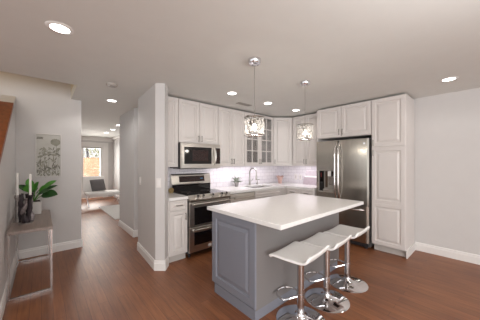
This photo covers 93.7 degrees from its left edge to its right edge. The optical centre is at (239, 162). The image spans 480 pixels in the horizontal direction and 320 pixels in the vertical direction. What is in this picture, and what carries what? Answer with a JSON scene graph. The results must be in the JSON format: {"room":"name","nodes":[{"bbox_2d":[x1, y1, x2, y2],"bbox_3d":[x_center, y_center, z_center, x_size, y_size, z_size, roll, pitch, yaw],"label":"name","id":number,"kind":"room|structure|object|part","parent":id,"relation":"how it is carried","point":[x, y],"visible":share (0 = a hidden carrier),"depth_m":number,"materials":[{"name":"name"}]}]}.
{"room":"kitchen","nodes":[
{"label":"kitchen","id":0,"kind":"room"},
{"bbox_2d":[0,95,15,301],"bbox_3d":[-2.307,0.220,2.085,0.140,2.360,2.980,0,0,-41],"label":"wall","id":1,"kind":"structure","parent":0,"point":[8,161],"depth_m":2.47,"materials":[{"name":"beige paint"}]},
{"bbox_2d":[0,101,13,162],"bbox_3d":[-2.210,-0.009,1.904,0.245,1.563,2.580,0,0,-41],"label":"trim","id":2,"kind":"structure","parent":1,"relation":"attached to","point":[6,108],"depth_m":2.53,"materials":[{"name":"brown wood"}]},
{"bbox_2d":[0,251,16,319],"bbox_3d":[-2.248,1.335,2.137,0.016,0.130,2.980,0,0,-41],"label":"baseboard","id":3,"kind":"structure","parent":1,"relation":"attached to","point":[4,297],"depth_m":2.27,"materials":[{"name":"white paint"}]},
{"bbox_2d":[0,71,80,250],"bbox_3d":[-3.476,-0.450,3.108,2.100,3.700,0.100,0,0,-41],"label":"wall","id":4,"kind":"structure","parent":0,"point":[44,106],"depth_m":3.50,"materials":[{"name":"beige paint"}]},
{"bbox_2d":[35,133,60,176],"bbox_3d":[-2.958,-0.114,3.476,0.313,0.671,0.030,0,0,-41],"label":"wall picture","id":5,"kind":"object","parent":4,"relation":"attached to","point":[47,146],"visible":1,"depth_m":3.46,"materials":[{"name":"paper"}]},
{"bbox_2d":[16,239,80,259],"bbox_3d":[-2.942,1.335,3.501,0.780,0.130,0.016,0,0,-41],"label":"baseboard","id":6,"kind":"structure","parent":4,"relation":"attached to","point":[36,251],"depth_m":3.46,"materials":[{"name":"white paint"}]},
{"bbox_2d":[81,140,112,196],"bbox_3d":[-6.389,0.180,8.579,2.970,2.440,0.120,0,0,-41],"label":"wall","id":7,"kind":"structure","parent":0,"point":[110,144],"depth_m":9.38,"materials":[{"name":"beige paint"}]},
{"bbox_2d":[81,144,105,198],"bbox_3d":[-5.908,0.340,8.963,0.960,2.120,0.180,0,0,-41],"label":"door","id":8,"kind":"structure","parent":7,"relation":"in","point":[102,148],"depth_m":9.14,"materials":[{"name":"white paint"}]},
{"bbox_2d":[81,142,107,196],"bbox_3d":[-5.878,0.290,8.930,1.140,2.220,0.030,0,0,-41],"label":"trim","id":9,"kind":"structure","parent":7,"relation":"attached to","point":[83,143],"depth_m":9.26,"materials":[{"name":"white paint"}]},
{"bbox_2d":[113,138,119,195],"bbox_3d":[-3.614,0.180,7.587,0.120,2.440,5.040,0,0,-41],"label":"wall","id":10,"kind":"structure","parent":0,"point":[116,143],"depth_m":9.00,"materials":[{"name":"beige paint"}]},
{"bbox_2d":[81,135,119,141],"bbox_3d":[-4.727,-0.960,6.604,2.850,0.160,5.040,0,0,-41],"label":"trim","id":11,"kind":"structure","parent":10,"relation":"attached to","point":[87,138],"depth_m":8.97,"materials":[{"name":"white paint"}]},
{"bbox_2d":[120,108,137,229],"bbox_3d":[-1.978,0.180,4.970,0.990,2.440,1.050,0,0,-41],"label":"wall","id":12,"kind":"structure","parent":0,"point":[129,120],"depth_m":4.46,"materials":[{"name":"beige paint"}]},
{"bbox_2d":[119,220,133,236],"bbox_3d":[-2.352,1.335,4.633,0.016,0.130,1.060,0,0,-41],"label":"baseboard","id":13,"kind":"structure","parent":12,"relation":"attached to","point":[122,225],"depth_m":4.57,"materials":[{"name":"white paint"}]},
{"bbox_2d":[138,83,167,259],"bbox_3d":[-1.304,0.180,3.297,0.177,2.440,0.970,0,0,-41],"label":"wall","id":14,"kind":"structure","parent":0,"point":[153,104],"depth_m":3.03,"materials":[{"name":"beige paint"}]},
{"bbox_2d":[137,242,154,269],"bbox_3d":[-1.384,1.335,3.284,0.016,0.130,0.887,0,0,-38],"label":"baseboard","id":15,"kind":"structure","parent":14,"relation":"attached to","point":[150,260],"depth_m":3.24,"materials":[{"name":"white paint"}]},
{"bbox_2d":[156,178,160,187],"bbox_3d":[-1.061,0.260,2.933,0.060,0.120,0.009,0,0,2],"label":"light switch","id":16,"kind":"object","parent":14,"relation":"attached to","point":[158,180],"visible":1,"depth_m":2.93,"materials":[{"name":"white plastic"}]},
{"bbox_2d":[154,260,165,270],"bbox_3d":[-1.044,1.335,2.928,0.149,0.130,0.016,0,0,2],"label":"baseboard","id":17,"kind":"structure","parent":14,"relation":"attached to","point":[159,265],"depth_m":2.92,"materials":[{"name":"white paint"}]},
{"bbox_2d":[165,256,168,268],"bbox_3d":[-0.976,1.335,3.003,0.016,0.130,0.136,0,0,-2],"label":"baseboard","id":18,"kind":"structure","parent":14,"relation":"attached to","point":[167,258],"depth_m":3.00,"materials":[{"name":"white paint"}]},
{"bbox_2d":[0,0,479,137],"bbox_3d":[-1.542,-1.100,3.107,10.200,0.120,14.700,0,0,-41],"label":"ceiling","id":19,"kind":"structure","parent":0,"point":[348,51],"depth_m":2.04,"materials":[{"name":"paint"}]},
{"bbox_2d":[45,21,73,34],"bbox_3d":[-1.387,-1.036,1.733,0.180,0.006,0.180,0,0,-41],"label":"recessed light","id":20,"kind":"object","parent":19,"relation":"in","point":[55,26],"visible":1,"depth_m":1.72,"materials":[{"name":"white paint"}]},
{"bbox_2d":[106,82,117,87],"bbox_3d":[-1.685,-1.020,2.962,0.130,0.037,0.130,0,0,-41],"label":"smoke detector","id":21,"kind":"object","parent":19,"relation":"attached to","point":[109,84],"visible":1,"depth_m":2.92,"materials":[{"name":"plastic"}]},
{"bbox_2d":[226,91,237,94],"bbox_3d":[-0.118,-1.036,3.343,0.180,0.006,0.180,0,0,-41],"label":"recessed light","id":22,"kind":"object","parent":19,"relation":"in","point":[228,92],"visible":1,"depth_m":3.33,"materials":[{"name":"white paint"}]},
{"bbox_2d":[236,102,251,105],"bbox_3d":[0.071,-1.034,3.970,0.300,0.010,0.100,0,0,-41],"label":"ceiling vent","id":23,"kind":"object","parent":19,"relation":"in","point":[240,103],"visible":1,"depth_m":3.96,"materials":[{"name":"metal"}]},
{"bbox_2d":[244,56,264,136],"bbox_3d":[0.146,-0.656,2.261,0.214,0.768,0.214,0,0,-41],"label":"pendant lamp","id":24,"kind":"object","parent":19,"relation":"hanging from","point":[254,61],"visible":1,"depth_m":2.24,"materials":[{"name":"clear glass"}]},
{"bbox_3d":[0.146,-0.452,2.261,0.212,0.010,0.212,0,0,-41],"label":"lamp shade","id":25,"kind":"part","parent":24,"relation":"part of","materials":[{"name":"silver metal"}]},
{"bbox_3d":[0.146,-0.736,2.261,0.005,0.528,0.005,0,0,-19],"label":"cord","id":26,"kind":"part","parent":24,"relation":"part of","materials":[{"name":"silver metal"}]},
{"bbox_2d":[297,80,313,140],"bbox_3d":[0.835,-0.667,2.889,0.214,0.746,0.214,0,0,-41],"label":"pendant lamp","id":27,"kind":"object","parent":19,"relation":"hanging from","point":[304,83],"visible":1,"depth_m":2.85,"materials":[{"name":"clear glass"}]},
{"bbox_2d":[439,76,458,81],"bbox_3d":[2.587,-1.036,2.786,0.180,0.006,0.180,0,0,-41],"label":"recessed light","id":28,"kind":"object","parent":19,"relation":"in","point":[452,77],"visible":1,"depth_m":2.79,"materials":[{"name":"white paint"}]},
{"bbox_2d":[2,196,479,319],"bbox_3d":[-1.354,1.425,3.273,10.700,0.050,14.700,0,0,-41],"label":"floor","id":29,"kind":"structure","parent":0,"point":[105,278],"depth_m":2.55,"materials":[{"name":"brown wood"}]},
{"bbox_2d":[7,210,52,301],"bbox_3d":[-2.597,1.050,2.817,0.357,0.700,1.180,0,0,-41],"label":"console table","id":30,"kind":"object","parent":29,"relation":"on","point":[43,221],"visible":0.84,"depth_m":2.48,"materials":[{"name":"grey wood"}]},
{"bbox_3d":[-2.339,1.066,2.273,0.018,0.668,0.018,0,0,-41],"label":"leg","id":31,"kind":"part","parent":30,"relation":"part of","materials":[{"name":"metal"}]},
{"bbox_3d":[-2.723,1.390,2.705,0.021,0.020,1.138,0,0,-41],"label":"floor rail","id":32,"kind":"part","parent":30,"relation":"part of","materials":[{"name":"metal"}]},
{"bbox_2d":[13,195,18,222],"bbox_3d":[-2.649,0.540,2.677,0.072,0.320,0.072,0,0,-41],"label":"candle holder","id":33,"kind":"object","parent":30,"relation":"on","point":[16,197],"visible":0.67,"depth_m":2.66,"materials":[{"name":"grey metal"}]},
{"bbox_2d":[16,173,18,194],"bbox_3d":[-2.649,0.249,2.677,0.024,0.262,0.023,0,0,-41],"label":"candle","id":34,"kind":"object","parent":33,"relation":"on","point":[17,174],"visible":1,"depth_m":2.67,"materials":[{"name":"white wax"}]},
{"bbox_3d":[-3.104,1.066,3.140,0.018,0.668,0.018,0,0,-41],"label":"leg","id":35,"kind":"part","parent":30,"relation":"part of","materials":[{"name":"metal"}]},
{"bbox_2d":[18,192,34,224],"bbox_3d":[-2.482,0.521,2.609,0.143,0.355,0.156,0,0,0],"label":"candle holder","id":36,"kind":"object","parent":30,"relation":"on","point":[24,218],"visible":1,"depth_m":2.57,"materials":[{"name":"grey metal"}]},
{"bbox_2d":[29,174,31,194],"bbox_3d":[-2.431,0.249,2.609,0.024,0.242,0.023,0,0,-41],"label":"candle","id":37,"kind":"object","parent":36,"relation":"on","point":[30,175],"visible":1,"depth_m":2.60,"materials":[{"name":"white wax"}]},
{"bbox_3d":[-2.214,1.390,2.383,0.315,0.020,0.018,0,0,-41],"label":"floor rail","id":38,"kind":"part","parent":30,"relation":"part of","materials":[{"name":"metal"}]},
{"bbox_3d":[-2.979,1.390,3.250,0.315,0.020,0.018,0,0,-41],"label":"floor rail","id":39,"kind":"part","parent":30,"relation":"part of","materials":[{"name":"metal"}]},
{"bbox_2d":[19,179,57,214],"bbox_3d":[-2.766,0.459,3.102,0.500,0.482,0.252,0,0,0],"label":"potted plant","id":40,"kind":"object","parent":30,"relation":"on","point":[44,190],"visible":0.72,"depth_m":3.09,"materials":[{"name":"green plant"}]},
{"bbox_3d":[-2.856,0.615,3.108,0.170,0.170,0.170,0,0,-41],"label":"pot","id":41,"kind":"part","parent":40,"relation":"part of","materials":[{"name":"white ceramic"}]},
{"bbox_3d":[-2.854,1.066,3.360,0.018,0.668,0.018,0,0,-41],"label":"leg","id":42,"kind":"part","parent":30,"relation":"part of","materials":[{"name":"metal"}]},
{"bbox_3d":[-2.089,1.066,2.493,0.018,0.668,0.018,0,0,-41],"label":"leg","id":43,"kind":"part","parent":30,"relation":"part of","materials":[{"name":"metal"}]},
{"bbox_2d":[82,176,119,206],"bbox_3d":[-4.673,0.927,7.608,1.020,0.945,0.832,0,0,-41],"label":"lounge chair","id":44,"kind":"object","parent":29,"relation":"on","point":[86,186],"visible":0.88,"depth_m":7.50,"materials":[{"name":"white fabric"}]},
{"bbox_2d":[90,179,105,190],"bbox_3d":[-4.781,0.741,7.574,0.453,0.390,0.217,0,0,-41],"label":"cushion","id":45,"kind":"object","parent":44,"relation":"on","point":[98,184],"visible":1,"depth_m":7.51,"materials":[{"name":"grey fabric"}]},
{"bbox_2d":[99,204,119,219],"bbox_3d":[-3.462,1.391,6.614,0.840,0.018,2.100,0,0,-41],"label":"rug","id":46,"kind":"object","parent":29,"relation":"on","point":[113,211],"visible":0.43,"depth_m":6.55,"materials":[{"name":"beige fabric"}]},
{"bbox_2d":[168,199,186,262],"bbox_3d":[-1.065,0.960,3.391,0.294,0.880,0.686,0,0,-41],"label":"base cabinet","id":47,"kind":"object","parent":29,"relation":"on","point":[177,209],"visible":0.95,"depth_m":3.16,"materials":[{"name":"white paint"}]},
{"bbox_2d":[168,192,187,200],"bbox_3d":[-1.073,0.500,3.402,0.296,0.040,0.662,0,0,-41],"label":"countertop","id":48,"kind":"structure","parent":47,"relation":"on","point":[171,196],"depth_m":3.22,"materials":[{"name":"white stone"}]},
{"bbox_3d":[-0.868,0.595,3.169,0.267,0.135,0.020,0,0,-41],"label":"drawer","id":49,"kind":"part","parent":47,"relation":"part of","materials":[{"name":"white paint"}]},
{"bbox_3d":[-0.868,0.979,3.169,0.267,0.608,0.020,0,0,-41],"label":"door","id":50,"kind":"part","parent":47,"relation":"part of","materials":[{"name":"white paint"}]},
{"bbox_2d":[170,173,230,256],"bbox_3d":[-0.649,0.792,3.729,0.756,1.215,0.719,0,0,-41],"label":"range","id":51,"kind":"object","parent":29,"relation":"on","point":[196,186],"visible":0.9,"depth_m":3.47,"materials":[{"name":"metal"}]},
{"bbox_3d":[-0.834,0.420,3.938,0.744,0.110,0.014,0,0,-41],"label":"glass","id":52,"kind":"part","parent":51,"relation":"part of","materials":[{"name":"black glass"}]},
{"bbox_3d":[-0.839,0.275,3.944,0.490,0.100,0.035,0,0,-41],"label":"control glass","id":53,"kind":"part","parent":51,"relation":"part of","materials":[{"name":"black glass"}]},
{"bbox_2d":[173,189,225,195],"bbox_3d":[-0.654,0.487,3.734,0.756,0.025,0.555,0,0,-41],"label":"cooktop","id":54,"kind":"object","parent":51,"relation":"in","point":[187,192],"depth_m":3.71,"materials":[{"name":"black glass"}]},
{"bbox_3d":[-0.465,1.133,3.519,0.748,0.365,0.038,0,0,-41],"label":"oven door","id":55,"kind":"part","parent":51,"relation":"part of","materials":[{"name":"silver metal"}]},
{"bbox_3d":[-0.433,0.985,3.483,0.676,0.028,0.064,0,0,-41],"label":"handle","id":56,"kind":"part","parent":51,"relation":"part of","materials":[{"name":"silver metal"}]},
{"bbox_3d":[-0.465,0.752,3.519,0.748,0.375,0.038,0,0,-41],"label":"oven door","id":57,"kind":"part","parent":51,"relation":"part of","materials":[{"name":"silver metal"}]},
{"bbox_3d":[-0.456,0.515,3.509,0.756,0.080,0.065,0,0,-41],"label":"control panel","id":58,"kind":"part","parent":51,"relation":"part of","materials":[{"name":"silver metal"}]},
{"bbox_3d":[-0.433,0.605,3.483,0.676,0.028,0.064,0,0,-41],"label":"handle","id":59,"kind":"part","parent":51,"relation":"part of","materials":[{"name":"silver metal"}]},
{"bbox_2d":[229,191,254,202],"bbox_3d":[-0.138,0.962,4.182,0.583,0.876,0.687,0,0,-41],"label":"dishwasher","id":60,"kind":"object","parent":29,"relation":"on","point":[236,197],"visible":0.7,"depth_m":3.93,"materials":[{"name":"metal"}]},
{"bbox_2d":[254,188,280,198],"bbox_3d":[0.364,0.960,4.652,0.778,0.880,0.686,0,0,-41],"label":"base cabinet","id":61,"kind":"object","parent":29,"relation":"on","point":[271,192],"visible":0.18,"depth_m":4.40,"materials":[{"name":"white paint"}]},
{"bbox_2d":[212,211,338,319],"bbox_3d":[0.510,0.960,2.737,1.594,0.880,0.660,0,0,-41],"label":"kitchen island","id":62,"kind":"object","parent":29,"relation":"on","point":[244,274],"visible":0.79,"depth_m":2.18,"materials":[{"name":"grey paint"}]},
{"bbox_3d":[-0.081,0.903,2.216,0.019,0.763,0.660,0,0,-41],"label":"panel","id":63,"kind":"part","parent":62,"relation":"part of","materials":[{"name":"blue paint"}]},
{"bbox_2d":[207,193,363,229],"bbox_3d":[0.589,0.499,2.654,1.645,0.038,1.030,0,0,-41],"label":"island countertop","id":64,"kind":"structure","parent":62,"relation":"on","point":[281,212],"depth_m":2.37,"materials":[{"name":"white stone"}]},
{"bbox_2d":[281,188,286,194],"bbox_3d":[0.942,0.960,5.179,0.775,0.880,0.660,0,0,-41],"label":"base cabinet","id":65,"kind":"object","parent":29,"relation":"on","point":[283,190],"visible":0.02,"depth_m":4.76,"materials":[{"name":"white paint"}]},
{"bbox_2d":[210,182,316,193],"bbox_3d":[0.639,0.500,4.482,2.156,0.040,1.308,0,0,-41],"label":"countertop","id":66,"kind":"structure","parent":65,"relation":"on","point":[243,188],"depth_m":4.52,"materials":[{"name":"white stone"}]},
{"bbox_2d":[233,176,241,186],"bbox_3d":[-0.052,0.355,4.560,0.287,0.250,0.239,0,0,-30],"label":"potted plant","id":67,"kind":"object","parent":66,"relation":"on","point":[236,180],"visible":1,"depth_m":4.52,"materials":[{"name":"green plant"}]},
{"bbox_2d":[248,168,256,184],"bbox_3d":[0.296,0.288,4.830,0.115,0.383,0.248,0,0,-41],"label":"faucet","id":68,"kind":"object","parent":66,"relation":"on","point":[251,168],"visible":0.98,"depth_m":4.86,"materials":[{"name":"silver metal"}]},
{"bbox_2d":[276,175,283,182],"bbox_3d":[0.957,0.388,5.352,0.184,0.185,0.190,0,0,-41],"label":"vase","id":69,"kind":"object","parent":66,"relation":"on","point":[279,178],"visible":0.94,"depth_m":5.30,"materials":[{"name":"pink ceramic"}]},
{"bbox_2d":[303,171,316,184],"bbox_3d":[1.558,0.327,4.989,0.066,0.304,0.320,0,0,-41],"label":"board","id":70,"kind":"object","parent":66,"relation":"on","point":[310,178],"visible":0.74,"depth_m":4.97,"materials":[{"name":"white plastic"}]},
{"bbox_3d":[1.549,0.397,4.981,0.042,0.164,0.320,0,0,-41],"label":"panel","id":71,"kind":"part","parent":70,"relation":"part of","materials":[{"name":"white tile"}]},
{"bbox_3d":[1.584,0.230,4.985,0.033,0.110,0.280,0,0,-41],"label":"panel","id":72,"kind":"part","parent":70,"relation":"part of","materials":[{"name":"white tile"}]},
{"bbox_2d":[287,188,299,193],"bbox_3d":[1.316,0.960,4.845,0.656,0.880,0.325,0,0,-41],"label":"base cabinet","id":73,"kind":"object","parent":29,"relation":"on","point":[289,190],"visible":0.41,"depth_m":4.66,"materials":[{"name":"white paint"}]},
{"bbox_2d":[269,241,329,319],"bbox_3d":[0.531,1.067,2.011,0.454,0.665,0.446,0,0,43],"label":"bar stool","id":74,"kind":"object","parent":29,"relation":"on","point":[301,254],"visible":1,"depth_m":1.99,"materials":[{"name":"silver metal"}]},
{"bbox_3d":[0.531,0.791,2.011,0.394,0.117,0.450,0,0,43],"label":"seat","id":75,"kind":"part","parent":74,"relation":"part of","materials":[{"name":"white plastic"}]},
{"bbox_2d":[300,189,316,195],"bbox_3d":[1.529,0.960,4.603,0.656,0.880,0.310,0,0,-41],"label":"base cabinet","id":76,"kind":"object","parent":29,"relation":"on","point":[302,191],"visible":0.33,"depth_m":4.37,"materials":[{"name":"white paint"}]},
{"bbox_2d":[317,110,327,141],"bbox_3d":[1.691,0.193,4.522,0.520,2.415,0.020,0,0,-41],"label":"end panel","id":77,"kind":"object","parent":29,"relation":"on","point":[318,140],"visible":0.14,"depth_m":4.35,"materials":[{"name":"white paint"}]},
{"bbox_2d":[300,232,351,313],"bbox_3d":[0.879,1.067,2.312,0.454,0.665,0.446,0,0,44],"label":"bar stool","id":78,"kind":"object","parent":29,"relation":"on","point":[325,299],"visible":0.94,"depth_m":2.27,"materials":[{"name":"silver metal"}]},
{"bbox_3d":[0.879,0.791,2.312,0.394,0.117,0.450,0,0,44],"label":"seat","id":79,"kind":"part","parent":78,"relation":"part of","materials":[{"name":"white plastic"}]},
{"bbox_2d":[317,138,373,248],"bbox_3d":[1.943,0.500,4.104,0.656,1.800,0.907,0,0,-41],"label":"refrigerator","id":80,"kind":"object","parent":29,"relation":"on","point":[344,167],"visible":0.73,"depth_m":3.80,"materials":[{"name":"metal"}]},
{"bbox_3d":[1.534,0.330,4.220,0.051,0.364,0.068,0,0,-41],"label":"control panel","id":81,"kind":"part","parent":80,"relation":"part of","materials":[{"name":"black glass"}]},
{"bbox_3d":[1.610,0.144,4.144,0.062,1.088,0.401,0,0,-41],"label":"door","id":82,"kind":"part","parent":80,"relation":"part of","materials":[{"name":"silver metal"}]},
{"bbox_3d":[1.681,0.130,3.974,0.083,0.971,0.028,0,0,-41],"label":"handle","id":83,"kind":"part","parent":80,"relation":"part of","materials":[{"name":"metal"}]},
{"bbox_3d":[1.722,0.130,3.928,0.083,0.971,0.028,0,0,-41],"label":"handle","id":84,"kind":"part","parent":80,"relation":"part of","materials":[{"name":"metal"}]},
{"bbox_3d":[1.908,0.144,3.801,0.069,1.088,0.496,0,0,-41],"label":"door","id":85,"kind":"part","parent":80,"relation":"part of","materials":[{"name":"silver metal"}]},
{"bbox_3d":[1.773,1.000,3.954,0.069,0.600,0.903,0,0,-41],"label":"freezer drawer","id":86,"kind":"part","parent":80,"relation":"part of","materials":[{"name":"silver metal"}]},
{"bbox_2d":[323,224,369,293],"bbox_3d":[1.243,1.067,2.633,0.446,0.665,0.454,0,0,-44],"label":"bar stool","id":87,"kind":"object","parent":29,"relation":"on","point":[345,282],"visible":0.95,"depth_m":2.60,"materials":[{"name":"silver metal"}]},
{"bbox_3d":[1.243,0.791,2.633,0.450,0.117,0.394,0,0,-44],"label":"seat","id":88,"kind":"part","parent":87,"relation":"part of","materials":[{"name":"white plastic"}]},
{"bbox_2d":[372,94,415,258],"bbox_3d":[2.458,0.193,3.611,0.576,2.415,0.472,0,0,-41],"label":"pantry cabinet","id":89,"kind":"object","parent":29,"relation":"on","point":[393,117],"visible":1,"depth_m":3.44,"materials":[{"name":"white paint"}]},
{"bbox_3d":[2.271,0.520,3.456,0.020,1.525,0.445,0,0,-41],"label":"door","id":90,"kind":"part","parent":89,"relation":"part of","materials":[{"name":"white paint"}]},
{"bbox_3d":[2.271,-0.632,3.456,0.020,0.750,0.445,0,0,-41],"label":"door","id":91,"kind":"part","parent":89,"relation":"part of","materials":[{"name":"white paint"}]},
{"bbox_3d":[2.630,1.343,3.458,0.520,0.115,0.014,0,0,-41],"label":"trim","id":92,"kind":"part","parent":89,"relation":"part of","materials":[{"name":"white paint"}]},
{"bbox_2d":[280,88,479,254],"bbox_3d":[3.564,0.180,2.878,0.108,2.440,7.600,0,0,-41],"label":"wall","id":93,"kind":"structure","parent":0,"point":[447,125],"depth_m":3.35,"materials":[{"name":"beige paint"}]},
{"bbox_2d":[293,113,316,165],"bbox_3d":[1.504,-0.476,4.844,0.376,1.078,0.695,0,0,-41],"label":"upper cabinet","id":94,"kind":"object","parent":93,"relation":"attached to","point":[304,152],"visible":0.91,"depth_m":4.75,"materials":[{"name":"white paint"}]},
{"bbox_3d":[1.283,-0.472,4.879,0.020,1.070,0.325,0,0,-41],"label":"door","id":95,"kind":"part","parent":94,"relation":"part of","materials":[{"name":"white paint"}]},
{"bbox_3d":[1.502,-0.472,4.631,0.020,1.070,0.323,0,0,-41],"label":"door","id":96,"kind":"part","parent":94,"relation":"part of","materials":[{"name":"white paint"}]},
{"bbox_2d":[318,100,371,140],"bbox_3d":[1.988,-0.738,4.143,0.576,0.555,0.938,0,0,-41],"label":"upper cabinet","id":97,"kind":"object","parent":93,"relation":"attached to","point":[351,121],"visible":0.98,"depth_m":3.94,"materials":[{"name":"white paint"}]},
{"bbox_3d":[1.648,-0.738,4.163,0.020,0.540,0.443,0,0,-41],"label":"door","id":98,"kind":"part","parent":97,"relation":"part of","materials":[{"name":"white paint"}]},
{"bbox_3d":[1.957,-0.738,3.813,0.020,0.540,0.472,0,0,-41],"label":"door","id":99,"kind":"part","parent":97,"relation":"part of","materials":[{"name":"white paint"}]},
{"bbox_2d":[415,242,479,264],"bbox_3d":[4.431,1.335,1.813,0.016,0.130,4.855,0,0,-41],"label":"baseboard","id":100,"kind":"structure","parent":93,"relation":"attached to","point":[450,253],"depth_m":3.32,"materials":[{"name":"white paint"}]},
{"bbox_3d":[-0.201,0.180,4.703,3.338,2.440,0.120,0,0,-41],"label":"wall","id":101,"kind":"structure","parent":0,"visible":0},
{"bbox_2d":[178,98,217,144],"bbox_3d":[-0.770,-0.670,3.865,0.760,0.690,0.366,0,0,-41],"label":"upper cabinet","id":102,"kind":"object","parent":101,"relation":"attached to","point":[197,122],"visible":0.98,"depth_m":3.73,"materials":[{"name":"white paint"}]},
{"bbox_3d":[-0.821,-0.666,3.636,0.371,0.683,0.020,0,0,-41],"label":"door","id":103,"kind":"part","parent":102,"relation":"part of","materials":[{"name":"white paint"}]},
{"bbox_2d":[170,142,219,168],"bbox_3d":[-0.736,-0.112,3.827,0.752,0.412,0.457,0,0,-41],"label":"microwave","id":104,"kind":"object","parent":102,"relation":"attached to","point":[190,155],"visible":0.98,"depth_m":3.65,"materials":[{"name":"metal"}]},
{"bbox_3d":[-0.427,-0.120,3.839,0.068,0.325,0.027,0,0,34],"label":"handle","id":105,"kind":"part","parent":104,"relation":"part of","materials":[{"name":"silver metal"}]},
{"bbox_3d":[-0.385,-0.120,3.912,0.090,0.270,0.014,0,0,-41],"label":"control panel","id":106,"kind":"part","parent":104,"relation":"part of","materials":[{"name":"black glass"}]},
{"bbox_3d":[-0.537,-0.666,3.887,0.373,0.683,0.020,0,0,-41],"label":"door","id":107,"kind":"part","parent":102,"relation":"part of","materials":[{"name":"white paint"}]},
{"bbox_2d":[168,166,279,189],"bbox_3d":[-0.196,0.270,4.622,3.238,0.420,0.008,0,0,-41],"label":"wall","id":108,"kind":"structure","parent":101,"relation":"attached to","point":[223,176],"depth_m":4.69,"materials":[{"name":"tile"}]},
{"bbox_2d":[168,96,177,166],"bbox_3d":[-1.169,-0.476,3.512,0.302,1.078,0.366,0,0,-41],"label":"upper cabinet","id":109,"kind":"object","parent":108,"relation":"attached to","point":[172,101],"visible":0.3,"depth_m":3.45,"materials":[{"name":"white paint"}]},
{"bbox_2d":[218,106,243,165],"bbox_3d":[-0.244,-0.476,4.329,0.638,1.078,0.366,0,0,-41],"label":"upper cabinet","id":110,"kind":"object","parent":108,"relation":"attached to","point":[230,121],"visible":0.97,"depth_m":4.21,"materials":[{"name":"white paint"}]},
{"bbox_3d":[-0.272,-0.472,4.121,0.311,1.070,0.020,0,0,-41],"label":"door","id":111,"kind":"part","parent":110,"relation":"part of","materials":[{"name":"white paint"}]},
{"bbox_3d":[-0.034,-0.472,4.331,0.311,1.070,0.020,0,0,-41],"label":"door","id":112,"kind":"part","parent":110,"relation":"part of","materials":[{"name":"white paint"}]},
{"bbox_2d":[244,112,272,165],"bbox_3d":[0.318,-0.476,4.825,0.858,1.077,0.366,0,0,-41],"label":"upper cabinet","id":113,"kind":"object","parent":108,"relation":"attached to","point":[258,151],"visible":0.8,"depth_m":4.71,"materials":[{"name":"white paint"}]},
{"bbox_3d":[0.249,-0.474,4.580,0.426,1.072,0.020,0,0,-41],"label":"door","id":114,"kind":"part","parent":113,"relation":"part of","materials":[{"name":"white paint"}]},
{"bbox_3d":[0.246,-0.484,4.583,0.316,0.942,0.004,0,0,-41],"label":"glass pane","id":115,"kind":"part","parent":113,"relation":"part of","materials":[{"name":"clear glass"}]},
{"bbox_3d":[0.570,-0.474,4.864,0.426,1.072,0.020,0,0,-41],"label":"door","id":116,"kind":"part","parent":113,"relation":"part of","materials":[{"name":"white paint"}]},
{"bbox_3d":[0.567,-0.484,4.867,0.316,0.942,0.004,0,0,-41],"label":"glass pane","id":117,"kind":"part","parent":113,"relation":"part of","materials":[{"name":"clear glass"}]},
{"bbox_2d":[273,117,292,165],"bbox_3d":[0.966,-0.475,5.241,0.657,1.080,0.589,0,0,-41],"label":"upper cabinet","id":118,"kind":"object","parent":108,"relation":"attached to","point":[282,127],"visible":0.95,"depth_m":5.01,"materials":[{"name":"white paint"}]},
{"label":"outside","id":119,"kind":"structure","parent":0,"visible":0},
{"bbox_3d":[-7.340,1.450,11.341,10.000,0.060,5.280,0,0,-41],"label":"patio","id":120,"kind":"object","parent":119,"visible":0},
{"bbox_2d":[83,158,99,176],"bbox_3d":[-7.416,0.550,11.427,6.000,1.740,0.110,0,0,-41],"label":"fence","id":121,"kind":"object","parent":120,"relation":"on","point":[89,164],"visible":0.13,"depth_m":11.38,"materials":[{"name":"brown wood"}]},
{"bbox_2d":[83,148,99,171],"bbox_3d":[-8.233,-0.256,12.211,3.366,3.416,1.535,0,0,-41],"label":"tree","id":122,"kind":"object","parent":120,"relation":"on","point":[87,149],"visible":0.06,"depth_m":12.18,"materials":[{"name":"green plant"}]},
{"bbox_3d":[-8.233,-0.861,12.211,3.366,2.206,1.535,0,0,-41],"label":"crown","id":123,"kind":"part","parent":122,"relation":"part of","materials":[{"name":"plant"}]}
]}

